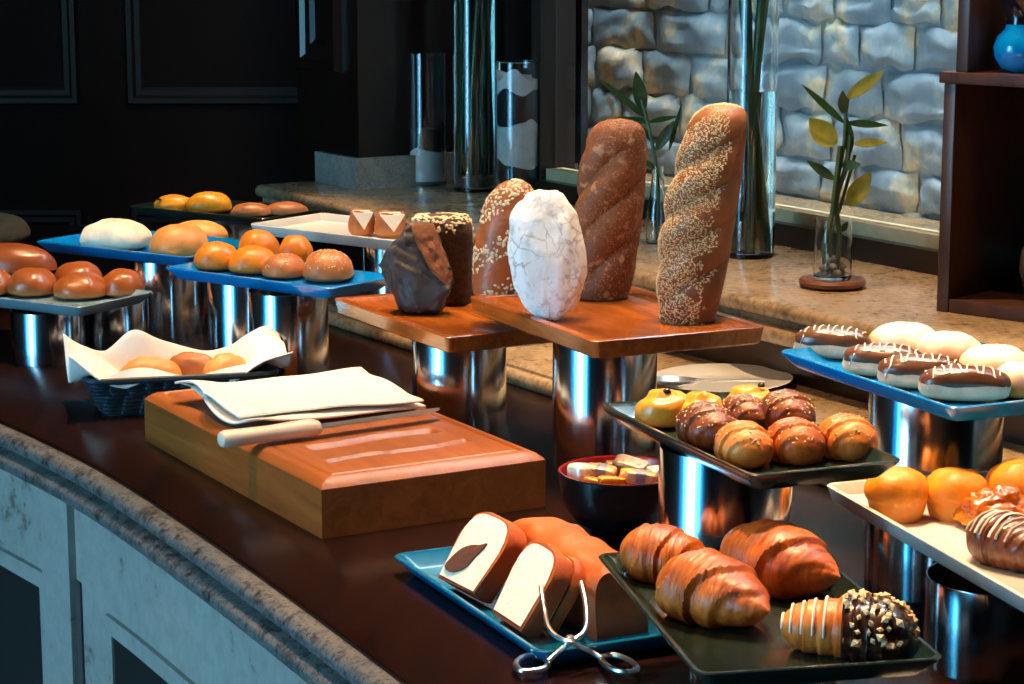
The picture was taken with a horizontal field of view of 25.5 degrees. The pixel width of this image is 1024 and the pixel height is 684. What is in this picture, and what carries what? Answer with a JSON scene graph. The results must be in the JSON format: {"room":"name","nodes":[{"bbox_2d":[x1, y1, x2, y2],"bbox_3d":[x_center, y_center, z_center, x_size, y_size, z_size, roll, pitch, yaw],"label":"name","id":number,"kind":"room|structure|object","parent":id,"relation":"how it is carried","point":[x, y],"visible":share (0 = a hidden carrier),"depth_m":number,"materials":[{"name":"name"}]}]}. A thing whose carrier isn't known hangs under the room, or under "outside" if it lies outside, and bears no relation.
{"room":"buffet restaurant","nodes":[
{"label":"buffet restaurant","id":0,"kind":"room"},
{"bbox_2d":[0,0,298,244],"bbox_3d":[-1.500,-1.229,6.332,6.000,3.200,0.100,0,11,0],"label":"wall","id":1,"kind":"structure","parent":0,"point":[104,155],"depth_m":6.39,"materials":[{"name":"paint"}]},
{"bbox_2d":[0,0,79,104],"bbox_3d":[-1.532,-1.513,6.218,0.626,1.720,0.018,0,11,0],"label":"trim","id":2,"kind":"structure","parent":1,"relation":"attached to","point":[69,93],"depth_m":6.37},
{"bbox_2d":[0,207,84,225],"bbox_3d":[-1.532,-0.078,6.489,0.626,0.620,0.018,0,11,0],"label":"trim","id":3,"kind":"structure","parent":1,"relation":"attached to","point":[67,216],"depth_m":6.43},
{"bbox_2d":[124,0,297,104],"bbox_3d":[-0.618,-1.513,6.218,0.937,1.720,0.018,0,11,0],"label":"trim","id":4,"kind":"structure","parent":1,"relation":"attached to","point":[137,94],"depth_m":6.37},
{"bbox_2d":[297,0,503,181],"bbox_3d":[-0.169,-0.885,4.508,0.460,3.200,0.260,-7,13,-31],"label":"wall pier","id":5,"kind":"object","parent":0,"point":[362,110],"depth_m":4.39,"materials":[{"name":"brown wood"}]},
{"bbox_2d":[295,0,341,72],"bbox_3d":[-0.382,-1.290,4.321,0.016,1.535,0.171,-7,13,-31],"label":"trim","id":6,"kind":"structure","parent":5,"relation":"attached to","point":[318,23],"depth_m":4.45,"materials":[{"name":"brown wood"}]},
{"bbox_2d":[504,0,531,59],"bbox_3d":[0.065,-1.367,4.242,0.015,2.155,0.280,-7,13,-31],"label":"wall","id":7,"kind":"structure","parent":0,"point":[517,13],"depth_m":4.46,"materials":[{"name":"brown wood"}]},
{"bbox_2d":[315,151,452,189],"bbox_3d":[-0.136,-0.360,4.559,0.494,0.060,0.175,-7,13,-31],"label":"trim","id":8,"kind":"structure","parent":7,"relation":"attached to","point":[355,173],"depth_m":4.40,"materials":[{"name":"grey stone"}]},
{"bbox_2d":[255,181,1023,351],"bbox_3d":[0.694,-0.090,3.446,0.958,0.060,3.005,-7,13,-31],"label":"countertop","id":9,"kind":"structure","parent":7,"relation":"attached to","point":[769,293],"depth_m":3.23,"materials":[{"name":"beige stone"}]},
{"bbox_2d":[408,52,446,185],"bbox_3d":[-0.168,-0.439,4.438,0.081,0.258,0.081,0,11,0],"label":"glass vase","id":10,"kind":"object","parent":9,"relation":"on","point":[427,72],"visible":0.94,"depth_m":4.40,"materials":[{"name":"white"}]},
{"bbox_2d":[452,0,496,192],"bbox_3d":[-0.071,-0.622,4.302,0.085,0.669,0.085,0,11,0],"label":"glass vase","id":11,"kind":"object","parent":9,"relation":"on","point":[474,22],"visible":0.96,"depth_m":4.30,"materials":[{"name":"clear"}]},
{"bbox_2d":[495,60,537,189],"bbox_3d":[0.011,-0.400,4.247,0.087,0.253,0.087,0,11,0],"label":"glass vase","id":12,"kind":"object","parent":9,"relation":"on","point":[516,81],"visible":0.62,"depth_m":4.21,"materials":[{"name":"white"}]},
{"bbox_2d":[599,71,681,244],"bbox_3d":[0.205,-0.296,3.632,0.135,0.277,0.037,0,11,0],"label":"leaf sprig","id":13,"kind":"object","parent":9,"relation":"on","point":[655,216],"visible":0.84,"depth_m":3.63,"materials":[{"name":"green plant"}]},
{"bbox_2d":[646,165,665,244],"bbox_3d":[0.234,-0.222,3.646,0.037,0.125,0.037,0,11,0],"label":"glass bottle","id":14,"kind":"object","parent":9,"relation":"on","point":[655,216],"depth_m":3.63,"materials":[{"name":"white"}]},
{"bbox_2d":[727,0,779,259],"bbox_3d":[0.369,-0.411,3.465,0.078,0.565,0.078,0,11,0],"label":"glass vase","id":15,"kind":"object","parent":9,"relation":"on","point":[753,25],"visible":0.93,"depth_m":3.44,"materials":[{"name":"clear"}]},
{"bbox_2d":[799,274,865,290],"bbox_3d":[0.456,-0.085,3.223,0.095,0.012,0.095,0,11,0],"label":"wooden coaster","id":16,"kind":"object","parent":9,"relation":"on","point":[856,282],"visible":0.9,"depth_m":3.19,"materials":[{"name":"brown wood"}]},
{"bbox_2d":[802,70,887,280],"bbox_3d":[0.468,-0.236,3.194,0.124,0.295,0.054,0,11,0],"label":"bamboo plant","id":17,"kind":"object","parent":16,"relation":"on","point":[832,261],"visible":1,"depth_m":3.19,"materials":[{"name":"green plant"}]},
{"bbox_2d":[280,237,1023,445],"bbox_3d":[0.529,0.014,3.340,0.470,0.105,2.970,-7,13,-31],"label":"trim","id":18,"kind":"structure","parent":7,"relation":"attached to","point":[766,354],"depth_m":3.15,"materials":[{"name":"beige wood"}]},
{"bbox_2d":[937,0,1023,322],"bbox_3d":[0.840,-0.427,2.865,0.532,0.819,0.248,10,14,42],"label":"shelf","id":19,"kind":"object","parent":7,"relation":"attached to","point":[981,227],"visible":0.96,"depth_m":3.02,"materials":[{"name":"brown wood"}]},
{"bbox_2d":[993,0,1023,72],"bbox_3d":[0.662,-0.400,2.948,0.069,0.095,0.069,0,11,0],"label":"vase","id":20,"kind":"object","parent":19,"relation":"on","point":[1008,47],"visible":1,"depth_m":2.93,"materials":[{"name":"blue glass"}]},
{"bbox_3d":[0.000,1.217,2.264,9.000,0.100,12.000,0,11,0],"label":"floor","id":21,"kind":"structure","parent":0,"visible":0},
{"bbox_2d":[0,222,974,683],"bbox_3d":[-0.372,0.508,3.322,1.262,0.900,4.280,-7,13,-33],"label":"countertop","id":22,"kind":"structure","parent":21,"relation":"on","point":[122,561],"depth_m":2.60,"materials":[{"name":"brown wood"}]},
{"bbox_2d":[0,213,30,242],"bbox_3d":[-1.082,-0.230,4.629,0.187,0.068,0.190,0,11,0],"label":"round loaf","id":23,"kind":"object","parent":22,"relation":"on","point":[13,229],"visible":0.88,"depth_m":4.58,"materials":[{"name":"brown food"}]},
{"bbox_2d":[10,309,84,366],"bbox_3d":[-0.705,-0.012,3.437,0.110,0.080,0.110,0,11,0],"label":"stand","id":24,"kind":"object","parent":22,"relation":"on","point":[37,340],"visible":0.69,"depth_m":3.39,"materials":[{"name":"grey"}]},
{"bbox_2d":[0,289,151,316],"bbox_3d":[-0.713,-0.070,3.479,0.282,0.018,0.171,6,12,31],"label":"serving tray","id":25,"kind":"object","parent":24,"relation":"on","point":[52,304],"visible":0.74,"depth_m":3.41,"materials":[{"name":"grey ceramic"}]},
{"bbox_2d":[0,243,56,274],"bbox_3d":[-0.809,-0.133,3.624,0.164,0.050,0.082,1,11,8],"label":"loaf","id":26,"kind":"object","parent":25,"relation":"on","point":[14,257],"visible":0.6,"depth_m":3.59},
{"bbox_2d":[7,267,56,296],"bbox_3d":[-0.746,-0.094,3.521,0.078,0.043,0.078,0,11,0],"label":"bread roll","id":27,"kind":"object","parent":25,"relation":"on","point":[27,281],"visible":0.96,"depth_m":3.49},
{"bbox_2d":[55,261,102,279],"bbox_3d":[-0.688,-0.106,3.585,0.078,0.043,0.078,0,11,0],"label":"bread roll","id":28,"kind":"object","parent":25,"relation":"on","point":[78,266],"visible":0.44,"depth_m":3.56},
{"bbox_2d":[53,272,106,299],"bbox_3d":[-0.666,-0.088,3.496,0.084,0.040,0.083,0,11,0],"label":"bread roll","id":29,"kind":"object","parent":25,"relation":"on","point":[76,285],"visible":1,"depth_m":3.47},
{"bbox_2d":[103,268,144,296],"bbox_3d":[-0.605,-0.093,3.515,0.069,0.044,0.068,0,11,0],"label":"bread roll","id":30,"kind":"object","parent":25,"relation":"on","point":[120,282],"visible":0.88,"depth_m":3.49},
{"bbox_2d":[84,297,149,350],"bbox_3d":[-0.622,-0.029,3.531,0.110,0.080,0.110,0,11,0],"label":"stand","id":31,"kind":"object","parent":22,"relation":"on","point":[104,329],"visible":0.37,"depth_m":3.48,"materials":[{"name":"grey"}]},
{"bbox_2d":[128,260,204,337],"bbox_3d":[-0.560,-0.077,3.669,0.120,0.122,0.120,0,11,0],"label":"stand","id":32,"kind":"object","parent":22,"relation":"on","point":[176,305],"visible":0.51,"depth_m":3.62,"materials":[{"name":"grey"}]},
{"bbox_2d":[37,231,240,264],"bbox_3d":[-0.593,-0.156,3.711,0.330,0.018,0.200,7,13,32],"label":"serving tray","id":33,"kind":"object","parent":32,"relation":"on","point":[70,244],"visible":0.44,"depth_m":3.66,"materials":[{"name":"blue plastic"}]},
{"bbox_2d":[80,218,151,250],"bbox_3d":[-0.649,-0.176,3.703,0.116,0.052,0.083,0,11,0],"label":"bun","id":34,"kind":"object","parent":33,"relation":"on","point":[111,233],"visible":0.83,"depth_m":3.67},
{"bbox_2d":[149,224,208,255],"bbox_3d":[-0.535,-0.164,3.643,0.097,0.052,0.087,-6,12,-29],"label":"roll","id":35,"kind":"object","parent":33,"relation":"on","point":[172,239],"visible":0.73,"depth_m":3.61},
{"bbox_2d":[81,364,278,415],"bbox_3d":[-0.462,0.059,3.130,0.269,0.055,0.149,-3,11,-14],"label":"bread basket","id":36,"kind":"object","parent":22,"relation":"on","point":[109,400],"visible":0.43,"depth_m":3.06,"materials":[{"name":"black wicker"}]},
{"bbox_2d":[63,326,292,388],"bbox_3d":[-0.462,0.034,3.125,0.301,0.088,0.146,-3,11,-14],"label":"napkin","id":37,"kind":"object","parent":36,"relation":"in","point":[263,345],"visible":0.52,"depth_m":3.15,"materials":[{"name":"white fabric"}]},
{"bbox_2d":[119,356,181,374],"bbox_3d":[-0.498,0.043,3.105,0.094,0.048,0.049,-5,12,-25],"label":"roll","id":38,"kind":"object","parent":37,"relation":"in","point":[158,363],"visible":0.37,"depth_m":3.09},
{"bbox_2d":[170,352,212,374],"bbox_3d":[-0.446,0.037,3.141,0.086,0.047,0.049,1,11,3],"label":"roll","id":39,"kind":"object","parent":37,"relation":"in","point":[190,363],"visible":0.35,"depth_m":3.12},
{"bbox_2d":[202,353,246,373],"bbox_3d":[-0.396,0.038,3.135,0.073,0.046,0.045,-10,14,-42],"label":"roll","id":40,"kind":"object","parent":37,"relation":"in","point":[225,360],"visible":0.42,"depth_m":3.12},
{"bbox_2d":[207,283,249,350],"bbox_3d":[-0.397,-0.031,3.388,0.115,0.137,0.115,0,11,0],"label":"stand","id":41,"kind":"object","parent":22,"relation":"on","point":[228,322],"visible":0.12,"depth_m":3.33,"materials":[{"name":"grey"}]},
{"bbox_2d":[204,223,252,291],"bbox_3d":[-0.520,-0.161,4.101,0.115,0.127,0.115,0,11,0],"label":"stand","id":42,"kind":"object","parent":22,"relation":"on","point":[234,231],"visible":0.11,"depth_m":4.04,"materials":[{"name":"grey"}]},
{"bbox_2d":[130,197,322,225],"bbox_3d":[-0.520,-0.236,4.111,0.326,0.018,0.170,7,13,33],"label":"serving tray","id":43,"kind":"object","parent":42,"relation":"on","point":[146,209],"visible":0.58,"depth_m":4.06,"materials":[{"name":"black plastic"}]},
{"bbox_2d":[185,191,231,212],"bbox_3d":[-0.555,-0.256,4.138,0.085,0.038,0.068,0,11,0],"label":"bun","id":44,"kind":"object","parent":43,"relation":"on","point":[208,201],"visible":0.94,"depth_m":4.11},
{"bbox_2d":[248,288,328,376],"bbox_3d":[-0.322,-0.008,3.265,0.115,0.137,0.115,0,11,0],"label":"stand","id":45,"kind":"object","parent":22,"relation":"on","point":[301,321],"visible":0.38,"depth_m":3.21,"materials":[{"name":"grey"}]},
{"bbox_2d":[166,262,386,297],"bbox_3d":[-0.340,-0.095,3.307,0.330,0.018,0.150,8,13,36],"label":"serving tray","id":46,"kind":"object","parent":45,"relation":"on","point":[362,281],"visible":0.61,"depth_m":3.26,"materials":[{"name":"blue plastic"}]},
{"bbox_2d":[194,241,235,270],"bbox_3d":[-0.445,-0.130,3.404,0.070,0.043,0.070,0,11,0],"label":"bun","id":47,"kind":"object","parent":46,"relation":"on","point":[213,255],"visible":0.86,"depth_m":3.38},
{"bbox_2d":[228,245,274,274],"bbox_3d":[-0.385,-0.123,3.369,0.072,0.042,0.074,0,11,0],"label":"bun","id":48,"kind":"object","parent":46,"relation":"on","point":[249,259],"visible":0.8,"depth_m":3.34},
{"bbox_2d":[238,229,279,254],"bbox_3d":[-0.392,-0.151,3.499,0.065,0.048,0.066,0,11,0],"label":"bun","id":49,"kind":"object","parent":46,"relation":"on","point":[259,237],"visible":0.44,"depth_m":3.48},
{"bbox_2d":[262,253,304,278],"bbox_3d":[-0.335,-0.113,3.329,0.067,0.037,0.066,0,11,0],"label":"bun","id":50,"kind":"object","parent":46,"relation":"on","point":[278,266],"visible":0.91,"depth_m":3.30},
{"bbox_2d":[278,235,313,262],"bbox_3d":[-0.330,-0.141,3.453,0.056,0.046,0.056,0,11,0],"label":"bun","id":51,"kind":"object","parent":46,"relation":"on","point":[298,245],"visible":0.52,"depth_m":3.43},
{"bbox_2d":[302,249,353,281],"bbox_3d":[-0.268,-0.112,3.296,0.075,0.048,0.076,0,11,0],"label":"bun","id":52,"kind":"object","parent":46,"relation":"on","point":[326,265],"visible":1,"depth_m":3.27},
{"bbox_2d":[144,389,545,538],"bbox_3d":[-0.217,0.126,2.748,0.281,0.065,0.540,-6,12,-29],"label":"cutting board","id":53,"kind":"object","parent":22,"relation":"on","point":[433,467],"visible":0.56,"depth_m":2.56,"materials":[{"name":"wood"}]},
{"bbox_2d":[175,367,425,423],"bbox_3d":[-0.262,0.063,2.813,0.262,0.029,0.243,-6,12,-28],"label":"folded napkin","id":54,"kind":"object","parent":53,"relation":"on","point":[352,391],"visible":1,"depth_m":2.78,"materials":[{"name":"white fabric"}]},
{"bbox_2d":[217,407,439,447],"bbox_3d":[-0.207,0.097,2.658,0.299,0.022,0.026,-7,13,-32],"label":"bread knife","id":55,"kind":"object","parent":53,"relation":"on","point":[305,428],"visible":1,"depth_m":2.61,"materials":[{"name":"beige plastic"}]},
{"bbox_2d":[412,340,505,431],"bbox_3d":[-0.070,0.046,3.000,0.125,0.128,0.125,0,11,0],"label":"stand","id":56,"kind":"object","parent":22,"relation":"on","point":[468,388],"visible":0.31,"depth_m":2.95,"materials":[{"name":"grey"}]},
{"bbox_2d":[335,293,551,352],"bbox_3d":[-0.091,-0.030,2.997,0.166,0.022,0.339,-6,12,-28],"label":"serving board","id":57,"kind":"object","parent":56,"relation":"on","point":[455,329],"visible":0.59,"depth_m":2.92,"materials":[{"name":"orange wood"}]},
{"bbox_2d":[378,220,453,313],"bbox_3d":[-0.124,-0.099,3.005,0.102,0.123,0.057,3,11,16],"label":"bread loaf","id":58,"kind":"object","parent":57,"relation":"on","point":[416,268],"visible":1,"depth_m":2.99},
{"bbox_2d":[411,212,473,305],"bbox_3d":[-0.096,-0.114,3.083,0.086,0.123,0.072,0,11,0],"label":"loaf","id":59,"kind":"object","parent":57,"relation":"on","point":[455,230],"visible":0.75,"depth_m":3.05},
{"bbox_2d":[395,546,669,663],"bbox_3d":[0.022,0.250,2.205,0.160,0.018,0.352,-5,12,-25],"label":"serving tray","id":60,"kind":"object","parent":22,"relation":"on","point":[426,565],"visible":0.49,"depth_m":2.11,"materials":[{"name":"teal plastic"}]},
{"bbox_2d":[438,512,526,603],"bbox_3d":[-0.027,0.210,2.224,0.066,0.078,0.084,-7,12,-31],"label":"cake slice","id":61,"kind":"object","parent":60,"relation":"on","point":[482,557],"visible":0.99,"depth_m":2.20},
{"bbox_2d":[492,542,571,638],"bbox_3d":[0.021,0.229,2.120,0.059,0.080,0.078,-5,12,-25],"label":"cake slice","id":62,"kind":"object","parent":60,"relation":"on","point":[518,604],"visible":0.95,"depth_m":2.10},
{"bbox_2d":[543,553,583,632],"bbox_3d":[0.039,0.234,2.128,0.044,0.069,0.074,-5,12,-25],"label":"cake slice","id":63,"kind":"object","parent":60,"relation":"on","point":[570,595],"visible":0.27,"depth_m":2.10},
{"bbox_2d":[513,580,639,674],"bbox_3d":[0.057,0.257,2.050,0.114,0.055,0.119,0,11,0],"label":"serving tongs","id":64,"kind":"object","parent":60,"relation":"on","point":[569,640],"visible":0.98,"depth_m":2.02,"materials":[{"name":"metal"}]},
{"bbox_2d":[512,517,647,639],"bbox_3d":[0.060,0.220,2.187,0.068,0.075,0.200,-5,12,-25],"label":"loaf","id":65,"kind":"object","parent":60,"relation":"on","point":[613,613],"visible":0.56,"depth_m":2.11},
{"bbox_2d":[552,343,656,468],"bbox_3d":[0.114,0.067,2.780,0.128,0.168,0.128,0,11,0],"label":"stand","id":66,"kind":"object","parent":22,"relation":"on","point":[581,383],"visible":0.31,"depth_m":2.73,"materials":[{"name":"grey"}]},
{"bbox_2d":[470,286,763,358],"bbox_3d":[0.122,-0.028,2.772,0.229,0.022,0.348,-5,12,-25],"label":"serving board","id":67,"kind":"object","parent":66,"relation":"on","point":[631,325],"visible":0.81,"depth_m":2.69,"materials":[{"name":"orange wood"}]},
{"bbox_2d":[472,178,532,294],"bbox_3d":[-0.010,-0.135,2.910,0.084,0.152,0.069,0,11,0],"label":"loaf","id":68,"kind":"object","parent":67,"relation":"on","point":[491,272],"visible":0.56,"depth_m":2.88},
{"bbox_2d":[507,189,586,319],"bbox_3d":[0.043,-0.105,2.732,0.098,0.156,0.060,0,11,0],"label":"loaf","id":69,"kind":"object","parent":67,"relation":"on","point":[547,257],"visible":1,"depth_m":2.71,"materials":[{"name":"food"}]},
{"bbox_2d":[574,118,646,301],"bbox_3d":[0.123,-0.169,2.872,0.097,0.230,0.081,0,11,0],"label":"loaf","id":70,"kind":"object","parent":67,"relation":"on","point":[611,185],"visible":0.94,"depth_m":2.84,"materials":[{"name":"food"}]},
{"bbox_2d":[656,103,747,324],"bbox_3d":[0.226,-0.154,2.705,0.107,0.263,0.081,0,11,0],"label":"bread loaf","id":71,"kind":"object","parent":67,"relation":"on","point":[701,201],"visible":1,"depth_m":2.68,"materials":[{"name":"food"}]},
{"bbox_2d":[558,455,658,538],"bbox_3d":[0.119,0.174,2.480,0.138,0.070,0.138,0,11,0],"label":"bowl","id":72,"kind":"object","parent":22,"relation":"on","point":[609,511],"visible":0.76,"depth_m":2.42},
{"bbox_2d":[328,300,1023,486],"bbox_3d":[0.364,0.111,2.923,0.263,0.030,2.220,-7,13,-31],"label":"trim","id":73,"kind":"structure","parent":22,"relation":"on","point":[530,367],"depth_m":3.25,"materials":[{"name":"beige stone"}]},
{"bbox_2d":[362,247,391,294],"bbox_3d":[-0.190,-0.121,3.742,0.115,0.122,0.115,0,11,0],"label":"stand","id":74,"kind":"object","parent":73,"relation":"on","point":[371,257],"visible":0.09,"depth_m":3.70,"materials":[{"name":"grey"}]},
{"bbox_2d":[251,213,396,249],"bbox_3d":[-0.249,-0.179,3.674,0.326,0.018,0.180,8,13,37],"label":"serving tray","id":75,"kind":"object","parent":74,"relation":"on","point":[318,227],"visible":0.43,"depth_m":3.68,"materials":[{"name":"white ceramic"}]},
{"bbox_2d":[348,208,374,236],"bbox_3d":[-0.243,-0.194,3.661,0.045,0.043,0.047,-2,11,-10],"label":"cake","id":76,"kind":"object","parent":75,"relation":"on","point":[361,222],"visible":0.98,"depth_m":3.64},
{"bbox_2d":[374,210,406,237],"bbox_3d":[-0.195,-0.190,3.645,0.055,0.042,0.057,-2,11,-10],"label":"cake","id":77,"kind":"object","parent":75,"relation":"on","point":[388,224],"visible":0.88,"depth_m":3.62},
{"bbox_2d":[657,363,792,392],"bbox_3d":[0.289,0.054,3.107,0.200,0.013,0.188,-9,14,-39],"label":"plate","id":78,"kind":"object","parent":73,"relation":"on","point":[773,378],"visible":0.62,"depth_m":3.15,"materials":[{"name":"white ceramic"}]},
{"bbox_2d":[657,376,764,385],"bbox_3d":[0.265,0.054,3.046,0.150,0.012,0.043,2,11,10],"label":"serving spoon","id":79,"kind":"object","parent":78,"relation":"on","point":[663,380],"visible":0.87,"depth_m":3.04,"materials":[{"name":"metal"}]},
{"bbox_2d":[658,443,791,546],"bbox_3d":[0.203,0.182,2.161,0.127,0.172,0.127,0,11,0],"label":"stand","id":80,"kind":"object","parent":22,"relation":"on","point":[695,498],"visible":0.15,"depth_m":2.10,"materials":[{"name":"grey"}]},
{"bbox_2d":[601,392,899,489],"bbox_3d":[0.217,0.092,2.128,0.155,0.018,0.320,-4,12,-22],"label":"serving tray","id":81,"kind":"object","parent":80,"relation":"on","point":[876,462],"visible":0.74,"depth_m":2.03,"materials":[{"name":"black plastic"}]},
{"bbox_2d":[634,388,685,427],"bbox_3d":[0.147,0.063,2.203,0.054,0.039,0.051,-2,11,-10],"label":"bread roll","id":82,"kind":"object","parent":81,"relation":"on","point":[660,408],"visible":0.81,"depth_m":2.18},
{"bbox_2d":[675,400,737,450],"bbox_3d":[0.183,0.077,2.119,0.057,0.042,0.078,-5,12,-27],"label":"bun","id":83,"kind":"object","parent":81,"relation":"on","point":[697,425],"visible":0.7,"depth_m":2.10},
{"bbox_2d":[722,393,764,427],"bbox_3d":[0.226,0.067,2.194,0.045,0.034,0.066,-5,12,-27],"label":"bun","id":84,"kind":"object","parent":81,"relation":"on","point":[744,406],"visible":0.61,"depth_m":2.17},
{"bbox_2d":[714,420,773,467],"bbox_3d":[0.210,0.091,2.049,0.054,0.040,0.060,-4,11,-22],"label":"bread roll","id":85,"kind":"object","parent":81,"relation":"on","point":[739,443],"visible":0.94,"depth_m":2.03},
{"bbox_2d":[761,389,815,429],"bbox_3d":[0.265,0.066,2.182,0.058,0.041,0.058,3,11,16],"label":"bun","id":86,"kind":"object","parent":81,"relation":"on","point":[776,405],"visible":0.75,"depth_m":2.16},
{"bbox_2d":[767,417,825,465],"bbox_3d":[0.258,0.088,2.061,0.056,0.041,0.062,-4,11,-22],"label":"bread roll","id":87,"kind":"object","parent":81,"relation":"on","point":[799,441],"visible":0.94,"depth_m":2.04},
{"bbox_2d":[819,412,877,461],"bbox_3d":[0.307,0.085,2.076,0.055,0.042,0.062,-4,11,-22],"label":"bread roll","id":88,"kind":"object","parent":81,"relation":"on","point":[849,437],"visible":0.93,"depth_m":2.06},
{"bbox_2d":[689,670,836,683],"bbox_3d":[0.209,0.280,1.884,0.122,0.082,0.122,0,11,0],"label":"stand","id":89,"kind":"object","parent":22,"relation":"on","point":[693,679],"visible":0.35,"depth_m":1.86,"materials":[{"name":"grey"}]},
{"bbox_2d":[598,547,941,683],"bbox_3d":[0.206,0.227,1.898,0.200,0.018,0.339,-2,11,-11],"label":"serving tray","id":90,"kind":"object","parent":89,"relation":"on","point":[759,653],"visible":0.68,"depth_m":1.80,"materials":[{"name":"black plastic"}]},
{"bbox_2d":[620,523,705,583],"bbox_3d":[0.133,0.185,2.012,0.072,0.049,0.074,-6,12,-29],"label":"croissant","id":91,"kind":"object","parent":90,"relation":"on","point":[647,548],"visible":0.59,"depth_m":1.99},
{"bbox_2d":[655,548,769,628],"bbox_3d":[0.174,0.205,1.882,0.079,0.058,0.118,-9,14,-41],"label":"croissant","id":92,"kind":"object","parent":90,"relation":"on","point":[705,587],"visible":1,"depth_m":1.86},
{"bbox_2d":[719,519,839,599],"bbox_3d":[0.231,0.186,1.972,0.085,0.062,0.134,-9,14,-39],"label":"croissant","id":93,"kind":"object","parent":90,"relation":"on","point":[790,561],"visible":0.9,"depth_m":1.94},
{"bbox_2d":[780,588,920,661],"bbox_3d":[0.270,0.224,1.804,0.111,0.051,0.074,2,11,12],"label":"croissant","id":94,"kind":"object","parent":90,"relation":"on","point":[861,626],"visible":1,"depth_m":1.78,"materials":[{"name":"food"}]},
{"bbox_2d":[864,521,935,603],"bbox_3d":[0.420,0.206,2.277,0.128,0.082,0.128,0,11,0],"label":"stand","id":95,"kind":"object","parent":22,"relation":"on","point":[893,567],"visible":0.37,"depth_m":2.23,"materials":[{"name":"grey"}]},
{"bbox_2d":[864,392,1003,542],"bbox_3d":[0.451,0.132,2.414,0.142,0.177,0.142,0,11,0],"label":"stand","id":96,"kind":"object","parent":22,"relation":"on","point":[924,442],"visible":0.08,"depth_m":2.35,"materials":[{"name":"grey"}]},
{"bbox_2d":[782,342,1023,420],"bbox_3d":[0.466,0.036,2.393,0.232,0.018,0.330,-5,12,-24],"label":"serving tray","id":97,"kind":"object","parent":96,"relation":"on","point":[807,359],"visible":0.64,"depth_m":2.30,"materials":[{"name":"blue plastic"}]},
{"bbox_2d":[793,324,871,359],"bbox_3d":[0.357,0.000,2.516,0.090,0.037,0.043,3,11,18],"label":"eclair","id":98,"kind":"object","parent":97,"relation":"on","point":[828,341],"visible":0.84,"depth_m":2.50,"materials":[{"name":"food"}]},
{"bbox_2d":[842,342,922,376],"bbox_3d":[0.397,0.019,2.417,0.088,0.036,0.041,3,11,14],"label":"eclair","id":99,"kind":"object","parent":97,"relation":"on","point":[864,359],"visible":0.68,"depth_m":2.41,"materials":[{"name":"food"}]},
{"bbox_2d":[869,322,934,348],"bbox_3d":[0.438,-0.002,2.523,0.082,0.038,0.075,0,11,0],"label":"bun","id":100,"kind":"object","parent":97,"relation":"on","point":[906,333],"visible":0.41,"depth_m":2.50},
{"bbox_2d":[877,352,962,388],"bbox_3d":[0.426,0.030,2.355,0.091,0.037,0.040,2,11,12],"label":"eclair","id":101,"kind":"object","parent":97,"relation":"on","point":[901,370],"visible":0.73,"depth_m":2.34,"materials":[{"name":"food"}]},
{"bbox_2d":[915,331,980,361],"bbox_3d":[0.479,0.007,2.481,0.074,0.036,0.068,0,11,0],"label":"bun","id":102,"kind":"object","parent":97,"relation":"on","point":[952,344],"visible":0.47,"depth_m":2.46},
{"bbox_2d":[918,363,1011,401],"bbox_3d":[0.460,0.041,2.297,0.093,0.037,0.041,1,11,8],"label":"eclair","id":103,"kind":"object","parent":97,"relation":"on","point":[958,382],"visible":1,"depth_m":2.28,"materials":[{"name":"food"}]},
{"bbox_2d":[959,344,1023,368],"bbox_3d":[0.513,0.022,2.398,0.081,0.037,0.071,0,11,0],"label":"bun","id":104,"kind":"object","parent":97,"relation":"on","point":[989,355],"visible":0.42,"depth_m":2.38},
{"bbox_2d":[998,361,1023,397],"bbox_3d":[0.522,0.038,2.315,0.065,0.036,0.051,0,11,0],"label":"bun","id":105,"kind":"object","parent":97,"relation":"on","point":[1014,370],"visible":0.71,"depth_m":2.29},
{"bbox_2d":[923,562,1023,683],"bbox_3d":[0.437,0.250,2.042,0.128,0.082,0.128,0,11,0],"label":"stand","id":106,"kind":"object","parent":22,"relation":"on","point":[978,636],"visible":0.68,"depth_m":1.99,"materials":[{"name":"grey"}]},
{"bbox_2d":[827,471,1023,612],"bbox_3d":[0.478,0.188,2.101,0.200,0.018,0.470,-3,11,-16],"label":"serving tray","id":107,"kind":"object","parent":106,"relation":"on","point":[944,543],"visible":0.52,"depth_m":2.12,"materials":[{"name":"white ceramic"}]},
{"bbox_2d":[864,466,928,523],"bbox_3d":[0.376,0.147,2.209,0.064,0.051,0.063,0,11,0],"label":"muffin","id":108,"kind":"object","parent":107,"relation":"on","point":[901,494],"visible":0.88,"depth_m":2.19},
{"bbox_2d":[926,467,988,522],"bbox_3d":[0.434,0.147,2.212,0.064,0.049,0.064,0,11,0],"label":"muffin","id":109,"kind":"object","parent":107,"relation":"on","point":[948,486],"visible":0.7,"depth_m":2.19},
{"bbox_2d":[953,485,1023,524],"bbox_3d":[0.465,0.158,2.178,0.081,0.041,0.074,0,11,0],"label":"pastry","id":110,"kind":"object","parent":107,"relation":"on","point":[999,497],"visible":0.56,"depth_m":2.16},
{"bbox_2d":[966,509,1023,571],"bbox_3d":[0.454,0.179,2.047,0.065,0.049,0.098,-7,13,-31],"label":"croissant","id":111,"kind":"object","parent":107,"relation":"on","point":[995,538],"visible":1,"depth_m":2.03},
{"bbox_2d":[985,459,1023,494],"bbox_3d":[0.496,0.143,2.222,0.062,0.054,0.062,0,11,0],"label":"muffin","id":112,"kind":"object","parent":107,"relation":"on","point":[1010,473],"visible":0.53,"depth_m":2.20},
{"bbox_3d":[0.750,-1.009,3.545,2.633,2.600,3.816,0,11,0],"label":"wall","id":113,"kind":"structure","parent":0,"visible":0},
{"bbox_2d":[532,0,958,275],"bbox_3d":[0.720,-1.144,3.060,0.090,2.155,2.465,-7,13,-31],"label":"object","id":114,"kind":"structure","parent":113,"relation":"in","point":[678,49],"depth_m":3.61,"materials":[{"name":"grey stone"}]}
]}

